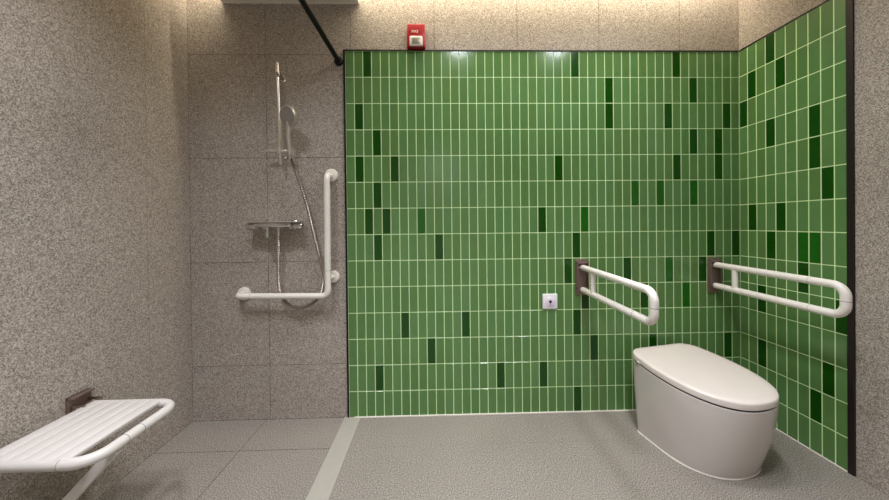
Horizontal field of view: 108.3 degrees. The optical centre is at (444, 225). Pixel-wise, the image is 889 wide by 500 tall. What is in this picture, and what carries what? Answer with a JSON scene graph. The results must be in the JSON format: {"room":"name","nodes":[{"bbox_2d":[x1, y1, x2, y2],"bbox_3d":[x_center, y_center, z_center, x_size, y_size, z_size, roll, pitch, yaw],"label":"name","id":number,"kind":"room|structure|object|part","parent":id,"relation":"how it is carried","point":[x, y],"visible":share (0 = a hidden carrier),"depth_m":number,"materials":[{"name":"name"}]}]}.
{"room":"accessible bathroom","nodes":[
{"label":"accessible bathroom","id":0,"kind":"room"},
{"bbox_2d":[0,0,192,499],"bbox_3d":[-1.448,-0.302,0.315,0.080,2.850,3.006,-1,0,-1],"label":"wall","id":1,"kind":"structure","parent":0,"point":[95,262],"depth_m":1.30,"materials":[{"name":"grey stone"}]},
{"bbox_2d":[0,388,174,499],"bbox_3d":[-1.222,0.882,1.099,0.385,0.468,0.384,-1,0,-1],"label":"shower bench","id":2,"kind":"object","parent":1,"relation":"attached to","point":[88,420],"visible":1,"depth_m":1.04,"materials":[{"name":"white plastic"}]},
{"bbox_3d":[-1.238,0.692,1.096,0.266,0.013,0.321,-1,0,-1],"label":"slatted seat","id":3,"kind":"part","parent":2,"relation":"part of","materials":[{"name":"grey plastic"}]},
{"bbox_3d":[-1.387,0.695,1.244,0.054,0.030,0.074,-1,0,-1],"label":"hinge arm","id":4,"kind":"part","parent":2,"relation":"part of","materials":[{"name":"brown metal"}]},
{"bbox_3d":[-1.207,0.703,1.101,0.351,0.033,0.353,-1,0,-1],"label":"seat frame","id":5,"kind":"part","parent":2,"relation":"part of","materials":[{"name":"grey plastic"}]},
{"bbox_3d":[-1.225,0.908,1.024,0.369,0.396,0.020,-1,0,-1],"label":"support leg","id":6,"kind":"part","parent":2,"relation":"part of","materials":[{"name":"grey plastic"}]},
{"bbox_2d":[187,0,740,420],"bbox_3d":[0.150,-0.328,1.895,3.195,2.850,0.086,-1,0,-1],"label":"wall","id":7,"kind":"structure","parent":0,"point":[478,181],"depth_m":1.85,"materials":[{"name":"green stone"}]},
{"bbox_2d":[242,220,305,237],"bbox_3d":[-0.932,0.019,1.774,0.300,0.098,0.118,-1,0,-1],"label":"shower mixer","id":8,"kind":"object","parent":7,"relation":"attached to","point":[266,225],"visible":1,"depth_m":1.73,"materials":[{"name":"silver metal"}]},
{"bbox_3d":[-1.057,0.007,1.764,0.050,0.037,0.037,-1,0,-1],"label":"control knob","id":9,"kind":"part","parent":8,"relation":"part of","materials":[{"name":"silver metal"}]},
{"bbox_2d":[242,221,305,222],"bbox_3d":[-0.932,-0.017,1.765,0.296,0.006,0.100,-1,0,-1],"label":"shelf","id":10,"kind":"object","parent":8,"relation":"attached to","point":[263,221],"depth_m":1.72,"materials":[{"name":"grey metal"}]},
{"bbox_3d":[-0.807,0.004,1.770,0.050,0.037,0.037,-1,0,-1],"label":"control knob","id":11,"kind":"part","parent":8,"relation":"part of","materials":[{"name":"silver metal"}]},
{"bbox_2d":[265,62,292,164],"bbox_3d":[-0.911,-0.613,1.783,0.154,0.564,0.092,-1,0,-1],"label":"shower rail","id":12,"kind":"object","parent":7,"relation":"attached to","point":[280,152],"visible":0.93,"depth_m":1.76,"materials":[{"name":"silver metal"}]},
{"bbox_3d":[-0.910,-0.613,1.764,0.031,0.564,0.019,-1,0,-1],"label":"rail","id":13,"kind":"part","parent":12,"relation":"part of","materials":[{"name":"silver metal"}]},
{"bbox_2d":[276,105,324,309],"bbox_3d":[-0.800,-0.083,1.740,0.261,1.102,0.123,-1,0,-1],"label":"shower","id":14,"kind":"object","parent":12,"relation":"hanging from","point":[288,114],"visible":0.97,"depth_m":1.76,"materials":[{"name":"silver metal"}]},
{"bbox_3d":[-0.839,-0.485,1.733,0.034,0.201,0.065,-1,0,-37],"label":"handle","id":15,"kind":"part","parent":14,"relation":"part of","materials":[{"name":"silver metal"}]},
{"bbox_2d":[235,169,339,299],"bbox_3d":[-0.890,0.052,1.788,0.575,0.742,0.092,-1,0,-1],"label":"grab bar","id":16,"kind":"object","parent":7,"relation":"attached to","point":[331,175],"visible":1,"depth_m":1.75,"materials":[{"name":"white plastic"}]},
{"bbox_2d":[220,0,358,3],"bbox_3d":[-0.870,-1.274,1.760,0.767,0.030,0.136,-1,0,-1],"label":"ceiling panel","id":17,"kind":"object","parent":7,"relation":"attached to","point":[222,1],"visible":1,"depth_m":1.81,"materials":[{"name":"beige paint"}]},
{"bbox_2d":[299,0,342,65],"bbox_3d":[-0.566,-0.927,0.334,0.050,0.050,3.004,-1,0,-1],"label":"shower curtain rod","id":18,"kind":"object","parent":7,"relation":"attached to","point":[338,60],"visible":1,"depth_m":1.53,"materials":[{"name":"black metal"}]},
{"bbox_2d":[343,49,348,417],"bbox_3d":[-0.562,0.052,1.838,0.010,2.106,0.010,-1,0,-1],"label":"trim","id":19,"kind":"structure","parent":7,"relation":"attached to","point":[343,49],"depth_m":1.83,"materials":[{"name":"black metal"}]},
{"bbox_2d":[407,24,425,49],"bbox_3d":[-0.161,-1.071,1.821,0.104,0.132,0.050,-1,0,-1],"label":"fire alarm","id":20,"kind":"object","parent":7,"relation":"attached to","point":[415,32],"visible":1,"depth_m":1.81,"materials":[{"name":"red plastic"}]},
{"bbox_2d":[354,409,635,417],"bbox_3d":[0.616,1.089,1.868,2.264,0.007,0.007,-1,0,-1],"label":"baseboard","id":21,"kind":"structure","parent":7,"relation":"attached to","point":[631,409],"depth_m":1.86,"materials":[{"name":"beige"}]},
{"bbox_2d":[345,49,738,51],"bbox_3d":[0.580,-1.010,1.861,2.296,0.006,0.010,-1,0,-1],"label":"trim","id":22,"kind":"structure","parent":7,"relation":"attached to","point":[345,49],"depth_m":1.86,"materials":[{"name":"brown metal"}]},
{"bbox_2d":[542,294,556,308],"bbox_3d":[0.612,0.442,1.861,0.086,0.086,0.016,-1,0,-1],"label":"button","id":23,"kind":"object","parent":7,"relation":"attached to","point":[549,301],"visible":1,"depth_m":1.86,"materials":[{"name":"white plastic"}]},
{"bbox_2d":[575,259,658,324],"bbox_3d":[0.806,0.303,1.558,0.072,0.206,0.628,-1,0,-1],"label":"grab rail","id":24,"kind":"object","parent":7,"relation":"attached to","point":[582,269],"visible":1,"depth_m":1.52,"materials":[{"name":"white metal"}]},
{"bbox_3d":[0.798,0.302,1.867,0.072,0.206,0.010,-1,0,-1],"label":"mounting plate","id":25,"kind":"part","parent":24,"relation":"part of","materials":[{"name":"brown metal"}]},
{"bbox_2d":[707,257,852,317],"bbox_3d":[1.588,0.295,1.582,0.072,0.206,0.619,-1,0,-1],"label":"grab rail","id":26,"kind":"object","parent":7,"relation":"attached to","point":[715,266],"visible":1,"depth_m":1.53,"materials":[{"name":"white metal"}]},
{"bbox_3d":[1.581,0.293,1.886,0.072,0.206,0.010,-1,0,-1],"label":"mounting plate","id":27,"kind":"part","parent":26,"relation":"part of","materials":[{"name":"brown metal"}]},
{"bbox_2d":[97,411,888,499],"bbox_3d":[0.203,1.155,0.364,3.191,0.100,3.006,-1,0,-1],"label":"floor","id":28,"kind":"structure","parent":0,"point":[582,455],"depth_m":1.46,"materials":[{"name":"tile"}]},
{"bbox_2d":[305,417,360,499],"bbox_3d":[-0.493,1.111,0.495,0.095,0.006,2.704,-1,0,-1],"label":"trim","id":29,"kind":"structure","parent":28,"relation":"in","point":[323,485],"depth_m":1.49,"materials":[{"name":"stone"}]},
{"bbox_2d":[633,343,778,479],"bbox_3d":[1.259,0.882,1.559,0.456,0.411,0.509,-1,0,-13],"label":"toilet","id":30,"kind":"object","parent":28,"relation":"on","point":[709,413],"visible":1,"depth_m":1.43,"materials":[{"name":"white ceramic"}]},
{"bbox_3d":[1.257,0.716,1.559,0.456,0.080,0.509,-1,0,-13],"label":"lid","id":31,"kind":"part","parent":30,"relation":"part of","materials":[{"name":"beige plastic"}]},
{"bbox_2d":[739,0,888,495],"bbox_3d":[1.819,-0.338,0.397,0.086,2.850,3.006,-1,0,-1],"label":"wall","id":32,"kind":"structure","parent":0,"point":[792,80],"depth_m":1.51,"materials":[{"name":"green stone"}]},
{"bbox_2d":[739,0,828,50],"bbox_3d":[1.739,-1.021,1.640,0.010,0.006,0.491,-1,0,-1],"label":"trim","id":33,"kind":"structure","parent":32,"relation":"attached to","point":[826,0],"depth_m":1.62,"materials":[{"name":"brown metal"}]},
{"bbox_2d":[776,428,847,471],"bbox_3d":[1.758,1.079,1.649,0.005,0.006,0.487,-1,0,-1],"label":"baseboard","id":34,"kind":"structure","parent":32,"relation":"attached to","point":[776,428],"depth_m":1.53,"materials":[{"name":"beige"}]},
{"bbox_2d":[846,0,855,476],"bbox_3d":[1.754,-0.192,1.387,0.009,2.550,0.023,-1,0,-1],"label":"trim","id":35,"kind":"structure","parent":32,"relation":"attached to","point":[850,52],"depth_m":1.38,"materials":[{"name":"brown metal"}]}
]}

